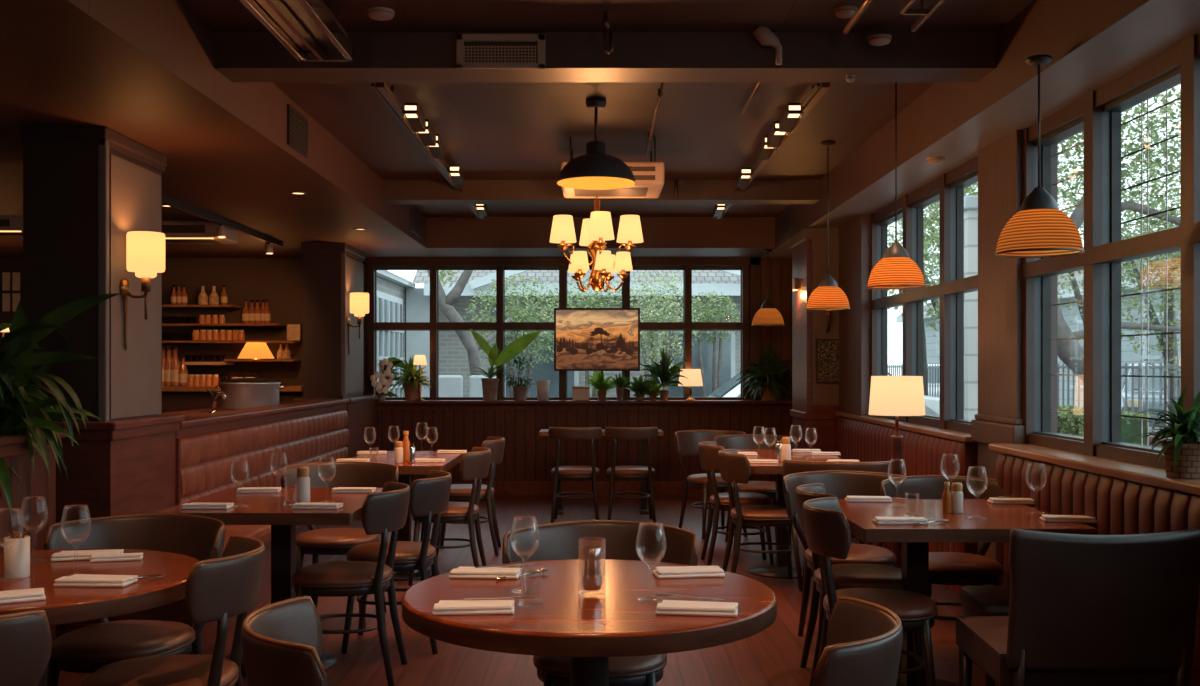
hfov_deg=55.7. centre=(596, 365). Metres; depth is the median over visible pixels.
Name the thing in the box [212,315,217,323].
jar
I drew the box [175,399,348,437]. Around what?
trim
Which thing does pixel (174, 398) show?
cabinet
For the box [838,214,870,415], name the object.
pillar
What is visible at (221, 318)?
jar
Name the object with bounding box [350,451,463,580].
square table
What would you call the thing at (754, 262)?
trim
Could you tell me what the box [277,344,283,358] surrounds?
decanter
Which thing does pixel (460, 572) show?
napkin
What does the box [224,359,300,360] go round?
wall shelf
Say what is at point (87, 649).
tub chair
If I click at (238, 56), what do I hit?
ceiling beam
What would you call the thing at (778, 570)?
square table
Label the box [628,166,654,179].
ceiling vent
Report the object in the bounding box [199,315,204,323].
jar
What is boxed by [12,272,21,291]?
framed print
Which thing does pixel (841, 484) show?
tub chair
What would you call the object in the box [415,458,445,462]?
napkin
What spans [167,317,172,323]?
glass
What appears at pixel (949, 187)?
window
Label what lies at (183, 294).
bottle
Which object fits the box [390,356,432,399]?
potted plant
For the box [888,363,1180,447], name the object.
railing fence
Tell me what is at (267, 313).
bottle
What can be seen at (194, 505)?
napkin
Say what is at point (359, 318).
socket
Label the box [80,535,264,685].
bistro chair
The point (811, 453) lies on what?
napkin
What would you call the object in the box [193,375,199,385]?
jar
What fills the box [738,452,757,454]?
napkin
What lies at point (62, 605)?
round table
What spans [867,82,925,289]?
pendant lamp
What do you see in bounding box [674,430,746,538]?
tub chair
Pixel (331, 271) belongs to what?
pillar
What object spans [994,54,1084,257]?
pendant lamp
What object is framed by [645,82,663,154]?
ceiling pipe
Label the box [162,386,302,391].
countertop
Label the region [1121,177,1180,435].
street tree
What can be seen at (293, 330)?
box
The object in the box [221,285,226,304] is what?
bottle
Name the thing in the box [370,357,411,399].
orchid plant
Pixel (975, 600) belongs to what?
stool
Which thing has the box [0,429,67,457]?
trim
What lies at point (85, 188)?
wall pillar
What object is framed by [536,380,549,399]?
plant pot
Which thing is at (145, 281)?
socket
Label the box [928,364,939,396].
fence
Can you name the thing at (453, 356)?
hedge
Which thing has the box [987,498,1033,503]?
napkin
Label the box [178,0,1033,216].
ceiling
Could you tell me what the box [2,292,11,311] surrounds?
framed print
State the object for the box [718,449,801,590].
bistro chair
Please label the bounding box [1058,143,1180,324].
street tree
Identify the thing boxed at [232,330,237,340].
jar
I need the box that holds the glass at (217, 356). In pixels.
[215,355,220,361]
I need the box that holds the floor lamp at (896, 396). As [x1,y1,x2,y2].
[869,376,925,567]
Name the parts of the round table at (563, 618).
leg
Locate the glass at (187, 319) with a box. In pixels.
[185,317,190,323]
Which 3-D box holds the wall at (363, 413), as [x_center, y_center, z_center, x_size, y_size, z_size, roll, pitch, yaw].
[-2.575,0.845,11.415,0.550,1.070,1.550,0,0,0]
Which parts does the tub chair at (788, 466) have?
leg, backrest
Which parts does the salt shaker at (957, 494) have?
lid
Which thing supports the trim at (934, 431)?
attached to the wall
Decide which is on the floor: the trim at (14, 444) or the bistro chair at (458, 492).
the bistro chair at (458, 492)
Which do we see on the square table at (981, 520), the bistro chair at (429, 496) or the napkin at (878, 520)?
the napkin at (878, 520)
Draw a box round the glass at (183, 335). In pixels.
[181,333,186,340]
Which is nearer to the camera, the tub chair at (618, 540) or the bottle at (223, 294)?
the tub chair at (618, 540)
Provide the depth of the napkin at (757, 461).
7.09 m
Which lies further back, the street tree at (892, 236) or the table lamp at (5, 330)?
the street tree at (892, 236)
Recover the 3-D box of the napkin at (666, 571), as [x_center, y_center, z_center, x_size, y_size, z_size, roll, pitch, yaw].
[0.266,0.599,3.312,0.201,0.021,0.100,0,0,-8]
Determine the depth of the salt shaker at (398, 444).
7.12 m
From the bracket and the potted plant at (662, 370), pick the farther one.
the potted plant at (662, 370)
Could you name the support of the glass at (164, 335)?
on the wall shelf at (162, 341)
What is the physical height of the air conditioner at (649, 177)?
0.319 m
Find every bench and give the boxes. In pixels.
[114,410,363,653]
[836,417,977,615]
[996,453,1199,685]
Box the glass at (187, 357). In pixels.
[185,355,190,361]
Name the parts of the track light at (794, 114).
plate, plate, plate, plate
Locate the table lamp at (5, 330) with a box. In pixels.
[0,328,9,336]
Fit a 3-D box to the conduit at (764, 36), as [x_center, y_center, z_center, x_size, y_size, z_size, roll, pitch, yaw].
[0.739,-1.399,4.930,0.128,0.177,0.070,0,0,0]
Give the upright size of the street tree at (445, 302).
3.815 m
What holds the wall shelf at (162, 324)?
attached to the wall at (528, 456)
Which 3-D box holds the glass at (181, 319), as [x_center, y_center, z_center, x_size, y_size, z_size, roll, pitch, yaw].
[-4.388,-0.485,12.000,0.058,0.072,0.058,0,0,0]
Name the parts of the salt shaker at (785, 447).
lid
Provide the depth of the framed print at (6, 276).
12.17 m
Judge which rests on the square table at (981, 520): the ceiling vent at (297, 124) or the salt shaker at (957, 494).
the salt shaker at (957, 494)
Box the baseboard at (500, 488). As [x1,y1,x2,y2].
[411,482,727,494]
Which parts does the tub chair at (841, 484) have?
leg, leg, backrest, seat frame, seat, leg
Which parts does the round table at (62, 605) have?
leg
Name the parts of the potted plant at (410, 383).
pot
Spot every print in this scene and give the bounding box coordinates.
[2,272,11,291]
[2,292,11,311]
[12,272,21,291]
[12,292,21,311]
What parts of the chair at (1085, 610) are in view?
leg, seat, leg, leg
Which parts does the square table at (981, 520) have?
leg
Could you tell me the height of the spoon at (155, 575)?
0.011 m
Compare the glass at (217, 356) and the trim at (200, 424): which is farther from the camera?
the glass at (217, 356)
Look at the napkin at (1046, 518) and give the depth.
4.42 m
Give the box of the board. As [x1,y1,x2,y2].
[816,339,838,382]
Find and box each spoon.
[137,574,163,578]
[496,569,549,580]
[912,519,947,524]
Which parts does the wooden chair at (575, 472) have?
leg, leg, backrest, seat, seat frame, leg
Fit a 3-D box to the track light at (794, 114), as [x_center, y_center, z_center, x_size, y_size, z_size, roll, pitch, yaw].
[1.079,-1.380,7.300,0.141,0.170,3.400,0,0,0]
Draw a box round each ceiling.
[0,0,1199,257]
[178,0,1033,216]
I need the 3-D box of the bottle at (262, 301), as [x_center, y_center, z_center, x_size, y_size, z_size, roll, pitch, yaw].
[-3.531,-0.575,12.000,0.078,0.252,0.076,0,0,0]
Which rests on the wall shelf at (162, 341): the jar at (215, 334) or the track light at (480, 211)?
the jar at (215, 334)
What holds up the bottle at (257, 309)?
on the wall shelf at (162, 324)
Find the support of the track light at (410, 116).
hanging from the ceiling at (492, 130)
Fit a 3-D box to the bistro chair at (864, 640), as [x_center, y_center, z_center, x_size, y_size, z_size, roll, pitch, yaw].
[0.398,0.961,2.457,0.525,0.844,0.536,0,0,15]
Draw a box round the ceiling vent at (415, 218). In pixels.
[410,208,420,236]
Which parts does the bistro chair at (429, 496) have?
leg, leg, seat, seat frame, leg, backrest, leg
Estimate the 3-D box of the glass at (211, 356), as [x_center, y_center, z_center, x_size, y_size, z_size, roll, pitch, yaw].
[-4.071,-0.081,12.000,0.054,0.068,0.054,0,0,0]
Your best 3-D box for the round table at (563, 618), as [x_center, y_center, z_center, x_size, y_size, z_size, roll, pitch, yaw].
[-0.020,0.995,3.085,1.006,0.770,1.006,0,0,0]
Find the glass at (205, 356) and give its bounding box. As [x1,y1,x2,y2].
[203,355,208,361]
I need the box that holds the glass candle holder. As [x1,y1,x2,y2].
[582,545,601,590]
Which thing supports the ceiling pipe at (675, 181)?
attached to the ceiling beam at (394, 191)
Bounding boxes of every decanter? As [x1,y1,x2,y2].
[198,286,207,304]
[209,286,218,304]
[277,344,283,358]
[283,344,290,358]
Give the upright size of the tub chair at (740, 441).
0.844 m
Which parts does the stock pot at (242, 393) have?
lid, lid handle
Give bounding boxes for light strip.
[162,225,221,242]
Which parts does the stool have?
seat frame, seat, leg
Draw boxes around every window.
[366,265,749,399]
[870,156,977,433]
[1022,33,1199,468]
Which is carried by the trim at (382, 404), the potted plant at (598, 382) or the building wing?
the potted plant at (598, 382)
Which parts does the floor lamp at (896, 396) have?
stem, lamp shade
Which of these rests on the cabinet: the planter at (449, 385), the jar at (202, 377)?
the jar at (202, 377)
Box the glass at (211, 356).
[209,355,214,361]
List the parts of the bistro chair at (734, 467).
leg, backrest, leg, seat, seat frame, leg, leg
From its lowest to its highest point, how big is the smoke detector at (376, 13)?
0.033 m
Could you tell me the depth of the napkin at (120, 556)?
3.54 m
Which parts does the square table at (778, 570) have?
leg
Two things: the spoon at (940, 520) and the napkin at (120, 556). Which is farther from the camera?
the spoon at (940, 520)
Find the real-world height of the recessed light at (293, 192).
0.008 m
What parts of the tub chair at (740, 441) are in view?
leg, seat, backrest, seat frame, leg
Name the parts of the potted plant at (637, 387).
pot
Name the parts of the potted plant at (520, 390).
pot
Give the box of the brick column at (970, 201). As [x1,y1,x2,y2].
[964,195,977,419]
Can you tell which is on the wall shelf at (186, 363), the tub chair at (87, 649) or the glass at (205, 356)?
the glass at (205, 356)
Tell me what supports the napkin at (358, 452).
on the square table at (406, 469)
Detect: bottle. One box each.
[162,345,165,385]
[164,345,171,385]
[170,345,180,385]
[171,285,175,304]
[176,285,180,304]
[178,355,187,385]
[181,285,186,304]
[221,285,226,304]
[242,300,248,323]
[248,300,254,323]
[254,300,259,323]
[260,300,264,323]
[264,300,270,323]
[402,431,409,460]
[942,482,951,512]
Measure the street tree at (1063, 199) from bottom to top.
6.534 m
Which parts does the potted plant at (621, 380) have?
pot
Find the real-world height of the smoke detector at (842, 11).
0.033 m
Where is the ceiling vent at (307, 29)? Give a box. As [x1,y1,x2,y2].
[239,0,352,60]
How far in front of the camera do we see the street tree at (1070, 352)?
11.51 m
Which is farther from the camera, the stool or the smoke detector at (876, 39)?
the smoke detector at (876, 39)
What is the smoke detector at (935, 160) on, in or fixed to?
attached to the ceiling at (143, 71)
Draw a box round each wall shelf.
[162,305,240,307]
[162,324,286,325]
[162,341,300,342]
[180,362,233,364]
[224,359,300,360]
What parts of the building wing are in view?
pane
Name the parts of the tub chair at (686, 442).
leg, leg, seat, seat frame, backrest, leg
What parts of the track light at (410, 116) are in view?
plate, plate, plate, plate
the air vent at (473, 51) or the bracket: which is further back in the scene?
the air vent at (473, 51)
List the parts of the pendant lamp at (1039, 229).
cord, lamp shade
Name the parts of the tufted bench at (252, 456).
seat, backrest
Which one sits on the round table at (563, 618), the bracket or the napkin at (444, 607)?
the napkin at (444, 607)
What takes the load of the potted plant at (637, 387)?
on the trim at (382, 404)
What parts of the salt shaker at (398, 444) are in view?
lid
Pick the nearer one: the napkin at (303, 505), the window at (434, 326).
the napkin at (303, 505)
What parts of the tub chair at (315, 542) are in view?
leg, leg, seat frame, seat, backrest, leg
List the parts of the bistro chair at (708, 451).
leg, backrest, leg, seat, seat frame, leg, leg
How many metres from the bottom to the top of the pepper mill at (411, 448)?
0.123 m
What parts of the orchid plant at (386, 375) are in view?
flower, pot, flower, flower, flower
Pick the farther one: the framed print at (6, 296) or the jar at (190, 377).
the framed print at (6, 296)
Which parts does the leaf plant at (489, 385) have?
pot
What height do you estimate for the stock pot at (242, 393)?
0.292 m
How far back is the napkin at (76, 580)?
3.13 m
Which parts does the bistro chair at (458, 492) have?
leg, leg, seat frame, seat, leg, backrest, leg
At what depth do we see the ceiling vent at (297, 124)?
6.31 m
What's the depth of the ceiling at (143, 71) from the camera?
5.74 m
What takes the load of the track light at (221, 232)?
attached to the ceiling at (143, 71)
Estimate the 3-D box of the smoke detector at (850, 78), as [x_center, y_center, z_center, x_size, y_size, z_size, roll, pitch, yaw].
[1.140,-1.290,5.100,0.043,0.033,0.043,0,0,0]
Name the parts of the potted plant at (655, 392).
pot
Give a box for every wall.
[0,258,791,481]
[0,450,55,671]
[54,414,184,638]
[293,395,379,458]
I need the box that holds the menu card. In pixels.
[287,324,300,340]
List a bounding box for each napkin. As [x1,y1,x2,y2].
[0,588,45,603]
[51,549,123,560]
[54,574,137,586]
[90,553,143,561]
[181,502,233,508]
[236,487,280,492]
[292,502,342,508]
[331,487,375,492]
[336,459,369,461]
[357,451,386,454]
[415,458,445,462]
[432,600,514,614]
[437,450,466,452]
[449,566,521,578]
[652,566,724,578]
[655,600,737,616]
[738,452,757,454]
[748,459,778,463]
[791,449,820,451]
[810,452,840,454]
[827,459,858,461]
[844,496,891,501]
[872,517,928,524]
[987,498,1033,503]
[1039,514,1096,522]
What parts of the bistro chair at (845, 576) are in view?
leg, backrest, leg, seat frame, seat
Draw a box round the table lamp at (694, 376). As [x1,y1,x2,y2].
[678,369,702,399]
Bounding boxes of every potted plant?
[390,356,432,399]
[498,356,539,399]
[586,371,617,399]
[609,373,628,399]
[624,374,652,399]
[640,346,695,399]
[643,378,664,399]
[731,343,791,400]
[1126,387,1199,478]
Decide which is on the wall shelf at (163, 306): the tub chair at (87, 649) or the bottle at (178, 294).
the bottle at (178, 294)
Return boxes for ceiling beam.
[214,32,995,81]
[383,180,819,203]
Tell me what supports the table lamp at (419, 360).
on the trim at (382, 404)
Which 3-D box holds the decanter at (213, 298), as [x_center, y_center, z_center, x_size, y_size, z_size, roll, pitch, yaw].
[-4.049,-0.746,12.000,0.104,0.201,0.102,0,0,0]
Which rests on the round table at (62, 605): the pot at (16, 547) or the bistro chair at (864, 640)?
the pot at (16, 547)
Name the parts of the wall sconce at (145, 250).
wall plate, arm, lamp shade, stem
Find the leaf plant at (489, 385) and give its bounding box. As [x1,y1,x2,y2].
[466,328,540,399]
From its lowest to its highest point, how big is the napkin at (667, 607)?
0.021 m
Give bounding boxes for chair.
[0,610,51,685]
[43,513,224,685]
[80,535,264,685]
[241,597,327,685]
[281,461,398,627]
[292,482,409,685]
[341,470,451,654]
[408,447,490,585]
[436,436,504,555]
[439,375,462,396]
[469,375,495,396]
[502,520,697,685]
[548,427,601,522]
[604,427,658,523]
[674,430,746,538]
[698,441,773,565]
[714,434,796,549]
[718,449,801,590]
[782,459,890,591]
[783,470,903,635]
[795,483,903,685]
[802,497,937,685]
[812,597,902,685]
[880,475,1003,620]
[956,528,1199,685]
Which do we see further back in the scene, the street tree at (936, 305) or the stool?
the street tree at (936, 305)
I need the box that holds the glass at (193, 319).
[191,317,196,323]
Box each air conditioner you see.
[0,215,22,235]
[162,220,237,243]
[561,137,664,197]
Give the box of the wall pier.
[971,130,1057,585]
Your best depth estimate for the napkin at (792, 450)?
8.00 m
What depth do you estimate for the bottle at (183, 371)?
11.71 m
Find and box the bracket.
[898,0,944,31]
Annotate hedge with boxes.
[412,270,739,396]
[1058,405,1153,445]
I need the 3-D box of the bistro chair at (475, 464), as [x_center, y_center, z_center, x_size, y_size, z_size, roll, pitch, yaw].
[-0.940,0.961,7.333,0.525,0.844,0.536,0,0,0]
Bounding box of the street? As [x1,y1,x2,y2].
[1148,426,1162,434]
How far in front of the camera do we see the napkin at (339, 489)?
5.45 m
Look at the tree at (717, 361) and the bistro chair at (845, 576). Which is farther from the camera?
the tree at (717, 361)
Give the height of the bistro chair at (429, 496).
0.844 m
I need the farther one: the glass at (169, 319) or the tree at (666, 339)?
the tree at (666, 339)
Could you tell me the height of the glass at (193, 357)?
0.068 m
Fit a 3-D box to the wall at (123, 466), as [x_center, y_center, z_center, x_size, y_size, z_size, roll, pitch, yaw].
[-2.575,0.825,5.880,0.550,1.110,0.920,0,0,0]
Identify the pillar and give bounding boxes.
[21,126,166,421]
[301,243,364,398]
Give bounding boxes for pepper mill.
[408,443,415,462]
[775,440,781,460]
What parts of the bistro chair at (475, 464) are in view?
leg, leg, seat frame, seat, leg, backrest, leg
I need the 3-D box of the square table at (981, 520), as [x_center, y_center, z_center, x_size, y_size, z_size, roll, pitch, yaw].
[1.438,0.995,4.725,0.875,0.770,0.950,0,0,0]
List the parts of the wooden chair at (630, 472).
leg, seat, seat frame, backrest, leg, leg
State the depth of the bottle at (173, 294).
11.97 m
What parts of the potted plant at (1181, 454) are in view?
pot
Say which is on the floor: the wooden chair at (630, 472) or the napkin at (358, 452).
the wooden chair at (630, 472)
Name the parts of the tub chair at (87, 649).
leg, leg, seat, seat frame, backrest, leg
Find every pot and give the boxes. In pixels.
[4,530,29,578]
[215,373,285,409]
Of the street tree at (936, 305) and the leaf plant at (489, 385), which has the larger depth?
the street tree at (936, 305)
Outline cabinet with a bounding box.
[162,386,302,412]
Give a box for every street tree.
[427,270,510,375]
[888,186,976,395]
[924,182,977,341]
[929,145,1083,298]
[939,87,1180,384]
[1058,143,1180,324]
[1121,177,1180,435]
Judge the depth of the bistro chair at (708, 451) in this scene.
7.74 m
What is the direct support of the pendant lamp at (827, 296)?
hanging from the ceiling at (492, 130)
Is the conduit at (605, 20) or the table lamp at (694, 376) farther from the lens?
the table lamp at (694, 376)
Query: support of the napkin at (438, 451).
on the square table at (406, 469)
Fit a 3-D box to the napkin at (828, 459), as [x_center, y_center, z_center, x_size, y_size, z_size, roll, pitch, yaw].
[1.547,0.599,7.137,0.201,0.021,0.100,0,0,4]
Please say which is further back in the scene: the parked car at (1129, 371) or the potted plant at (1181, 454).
the parked car at (1129, 371)
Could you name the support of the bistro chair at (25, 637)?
on the floor
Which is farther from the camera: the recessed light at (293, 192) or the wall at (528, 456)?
the wall at (528, 456)
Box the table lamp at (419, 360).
[413,355,426,399]
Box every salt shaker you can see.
[296,466,309,502]
[395,441,402,462]
[781,437,790,461]
[951,482,962,513]
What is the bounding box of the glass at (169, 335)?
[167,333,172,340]
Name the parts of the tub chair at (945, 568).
leg, leg, backrest, seat frame, seat, leg, leg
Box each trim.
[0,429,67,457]
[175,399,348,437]
[363,257,759,399]
[375,400,791,408]
[835,412,977,442]
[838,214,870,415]
[989,444,1199,495]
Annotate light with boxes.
[162,194,282,253]
[289,191,307,194]
[371,82,464,190]
[467,204,487,218]
[713,204,731,218]
[735,82,829,190]
[793,278,798,290]
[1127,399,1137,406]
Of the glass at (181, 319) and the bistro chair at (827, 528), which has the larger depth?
the glass at (181, 319)
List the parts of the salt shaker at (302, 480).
lid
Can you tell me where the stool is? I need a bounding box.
[959,586,1009,685]
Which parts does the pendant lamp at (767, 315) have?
lamp shade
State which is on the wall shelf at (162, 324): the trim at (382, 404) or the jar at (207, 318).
the jar at (207, 318)
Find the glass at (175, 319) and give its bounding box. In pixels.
[173,317,178,323]
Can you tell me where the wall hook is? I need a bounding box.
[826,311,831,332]
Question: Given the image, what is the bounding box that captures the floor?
[47,495,998,685]
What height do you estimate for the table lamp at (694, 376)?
0.333 m
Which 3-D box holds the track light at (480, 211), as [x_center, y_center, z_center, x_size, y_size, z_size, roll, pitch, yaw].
[-1.032,-1.380,9.950,0.166,0.170,1.300,0,0,0]
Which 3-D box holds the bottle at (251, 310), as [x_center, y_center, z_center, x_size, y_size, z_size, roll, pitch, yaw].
[-3.648,-0.575,12.000,0.078,0.252,0.076,0,0,0]
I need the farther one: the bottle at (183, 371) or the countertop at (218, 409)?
the bottle at (183, 371)
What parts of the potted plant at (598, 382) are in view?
pot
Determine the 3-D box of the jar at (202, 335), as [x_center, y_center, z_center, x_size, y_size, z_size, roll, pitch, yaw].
[-4.166,-0.327,12.000,0.075,0.114,0.073,0,0,0]
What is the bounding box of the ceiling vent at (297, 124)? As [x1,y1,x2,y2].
[287,104,307,157]
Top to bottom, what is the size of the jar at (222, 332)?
0.114 m
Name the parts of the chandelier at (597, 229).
lamp shade, lamp shade, arm, lamp shade, arm, arm, lamp shade, lamp shade, arm, lamp shade, lamp shade, arm, lamp shade, lamp shade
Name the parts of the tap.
spout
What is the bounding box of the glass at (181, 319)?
[179,317,184,323]
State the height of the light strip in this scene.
0.102 m
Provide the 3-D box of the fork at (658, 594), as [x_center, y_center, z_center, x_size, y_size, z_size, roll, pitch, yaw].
[0.237,0.586,2.884,0.178,0.003,0.022,0,0,20]
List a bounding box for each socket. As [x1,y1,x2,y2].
[141,277,150,291]
[357,316,361,323]
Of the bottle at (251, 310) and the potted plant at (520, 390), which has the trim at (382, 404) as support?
the potted plant at (520, 390)
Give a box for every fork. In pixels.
[464,595,534,598]
[475,563,534,567]
[656,593,724,599]
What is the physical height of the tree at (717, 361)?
2.652 m
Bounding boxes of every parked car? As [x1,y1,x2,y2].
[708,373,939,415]
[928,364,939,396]
[1121,363,1180,423]
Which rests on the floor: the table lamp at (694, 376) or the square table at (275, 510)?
the square table at (275, 510)
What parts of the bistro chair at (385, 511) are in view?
leg, leg, seat, seat frame, leg, backrest, leg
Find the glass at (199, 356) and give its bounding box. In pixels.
[197,355,202,361]
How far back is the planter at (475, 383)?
14.40 m
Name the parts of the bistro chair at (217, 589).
seat, leg, backrest, leg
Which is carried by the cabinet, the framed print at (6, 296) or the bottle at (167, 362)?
the bottle at (167, 362)
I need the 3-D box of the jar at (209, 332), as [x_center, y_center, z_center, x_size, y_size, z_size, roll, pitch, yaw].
[-4.097,-0.327,12.000,0.075,0.114,0.073,0,0,0]
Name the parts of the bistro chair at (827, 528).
leg, backrest, leg, seat frame, seat, leg, leg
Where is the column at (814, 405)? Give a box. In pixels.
[790,227,839,526]
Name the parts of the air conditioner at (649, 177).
casing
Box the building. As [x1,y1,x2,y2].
[896,225,1180,407]
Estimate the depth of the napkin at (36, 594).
2.94 m
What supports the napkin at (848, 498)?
on the square table at (981, 520)
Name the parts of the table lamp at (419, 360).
lamp shade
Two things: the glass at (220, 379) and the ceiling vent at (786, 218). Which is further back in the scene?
the glass at (220, 379)
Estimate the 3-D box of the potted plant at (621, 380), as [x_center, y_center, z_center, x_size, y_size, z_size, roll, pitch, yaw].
[0.233,0.216,12.077,0.223,0.298,0.134,0,0,0]
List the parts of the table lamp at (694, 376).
lamp shade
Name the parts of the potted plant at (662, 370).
pot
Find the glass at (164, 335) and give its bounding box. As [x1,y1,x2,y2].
[162,333,166,340]
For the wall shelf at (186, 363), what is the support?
attached to the wall at (528, 456)
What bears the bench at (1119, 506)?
on the floor
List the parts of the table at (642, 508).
leg, leg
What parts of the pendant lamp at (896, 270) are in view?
lamp shade, cord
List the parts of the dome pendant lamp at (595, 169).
rod, lamp shade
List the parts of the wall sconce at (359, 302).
wall plate, lamp shade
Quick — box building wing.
[377,270,429,396]
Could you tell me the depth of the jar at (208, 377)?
11.71 m
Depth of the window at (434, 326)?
12.16 m
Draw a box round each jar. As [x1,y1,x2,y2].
[187,375,193,385]
[192,330,199,340]
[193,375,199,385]
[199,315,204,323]
[199,330,205,340]
[199,375,205,385]
[205,315,210,323]
[205,375,211,385]
[206,330,211,340]
[211,375,218,385]
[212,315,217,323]
[212,330,218,340]
[219,315,224,323]
[219,330,225,340]
[225,330,231,340]
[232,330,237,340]
[238,330,244,340]
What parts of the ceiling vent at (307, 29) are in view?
casing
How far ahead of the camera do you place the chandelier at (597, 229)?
7.53 m
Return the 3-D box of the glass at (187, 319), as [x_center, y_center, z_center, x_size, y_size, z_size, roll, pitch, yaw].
[-4.324,-0.485,12.000,0.058,0.072,0.058,0,0,0]
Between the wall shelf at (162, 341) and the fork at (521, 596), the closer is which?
the fork at (521, 596)
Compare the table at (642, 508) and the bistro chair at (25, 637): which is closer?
the bistro chair at (25, 637)
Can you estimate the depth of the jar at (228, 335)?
11.97 m
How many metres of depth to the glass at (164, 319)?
11.98 m
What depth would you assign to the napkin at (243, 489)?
5.45 m
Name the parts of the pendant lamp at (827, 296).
lamp shade, cord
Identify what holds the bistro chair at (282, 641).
on the floor
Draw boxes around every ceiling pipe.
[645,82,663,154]
[674,180,676,200]
[741,82,761,114]
[842,0,872,34]
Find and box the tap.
[207,389,227,412]
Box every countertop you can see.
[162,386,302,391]
[162,403,288,415]
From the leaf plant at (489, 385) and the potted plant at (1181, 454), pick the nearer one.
the potted plant at (1181, 454)
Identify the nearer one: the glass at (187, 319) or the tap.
the tap
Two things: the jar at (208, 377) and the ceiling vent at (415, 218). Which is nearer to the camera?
the ceiling vent at (415, 218)
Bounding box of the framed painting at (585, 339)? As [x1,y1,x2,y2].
[554,308,639,370]
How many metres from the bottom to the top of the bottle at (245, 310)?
0.252 m
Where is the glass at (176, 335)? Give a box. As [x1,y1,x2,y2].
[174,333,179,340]
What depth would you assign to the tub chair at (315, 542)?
6.26 m
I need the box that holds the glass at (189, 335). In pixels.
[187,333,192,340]
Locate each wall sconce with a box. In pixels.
[119,231,164,350]
[346,292,368,353]
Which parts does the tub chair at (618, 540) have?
leg, seat, seat frame, backrest, leg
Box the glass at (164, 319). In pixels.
[162,317,166,323]
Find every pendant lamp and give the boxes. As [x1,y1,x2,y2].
[557,98,634,189]
[752,249,783,325]
[806,141,849,310]
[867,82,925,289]
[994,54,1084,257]
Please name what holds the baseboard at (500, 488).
attached to the wall at (528, 456)
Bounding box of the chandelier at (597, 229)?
[550,195,642,291]
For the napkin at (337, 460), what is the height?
0.021 m
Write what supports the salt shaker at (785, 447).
on the square table at (778, 570)
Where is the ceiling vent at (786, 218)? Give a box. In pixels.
[781,208,791,236]
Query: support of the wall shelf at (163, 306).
attached to the wall at (528, 456)
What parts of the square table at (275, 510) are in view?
leg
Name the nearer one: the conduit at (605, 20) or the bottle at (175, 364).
the conduit at (605, 20)
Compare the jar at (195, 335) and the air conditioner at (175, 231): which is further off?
the jar at (195, 335)
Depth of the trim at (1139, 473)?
4.41 m
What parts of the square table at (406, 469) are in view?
leg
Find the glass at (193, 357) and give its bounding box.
[191,355,196,361]
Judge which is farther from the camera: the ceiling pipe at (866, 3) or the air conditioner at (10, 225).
the air conditioner at (10, 225)
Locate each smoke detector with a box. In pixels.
[367,7,393,20]
[835,6,856,17]
[846,74,854,82]
[868,34,891,45]
[927,156,944,164]
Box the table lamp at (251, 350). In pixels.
[238,342,274,359]
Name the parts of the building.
pane, pane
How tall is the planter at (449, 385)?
0.881 m
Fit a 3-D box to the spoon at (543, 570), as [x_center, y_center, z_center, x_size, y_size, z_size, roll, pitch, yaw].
[-0.214,0.605,3.284,0.188,0.011,0.034,0,0,-40]
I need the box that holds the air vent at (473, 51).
[456,34,545,68]
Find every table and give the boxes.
[0,549,198,685]
[155,488,382,676]
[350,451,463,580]
[402,559,776,685]
[539,429,663,513]
[737,449,844,578]
[838,499,1096,685]
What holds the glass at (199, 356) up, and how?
on the wall shelf at (186, 363)
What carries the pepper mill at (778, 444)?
on the square table at (778, 570)
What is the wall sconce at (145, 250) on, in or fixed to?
attached to the wall pillar at (85, 188)
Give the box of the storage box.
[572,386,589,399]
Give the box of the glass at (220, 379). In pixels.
[217,377,223,385]
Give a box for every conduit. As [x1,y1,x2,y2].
[602,12,613,53]
[752,26,781,64]
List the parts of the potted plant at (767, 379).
pot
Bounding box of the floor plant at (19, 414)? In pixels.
[0,293,120,518]
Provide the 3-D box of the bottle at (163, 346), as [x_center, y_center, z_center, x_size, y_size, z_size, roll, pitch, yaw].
[-4.493,-0.002,11.750,0.133,0.428,0.130,0,0,0]
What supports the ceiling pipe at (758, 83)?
attached to the ceiling at (492, 130)
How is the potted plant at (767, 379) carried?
on the trim at (382, 404)

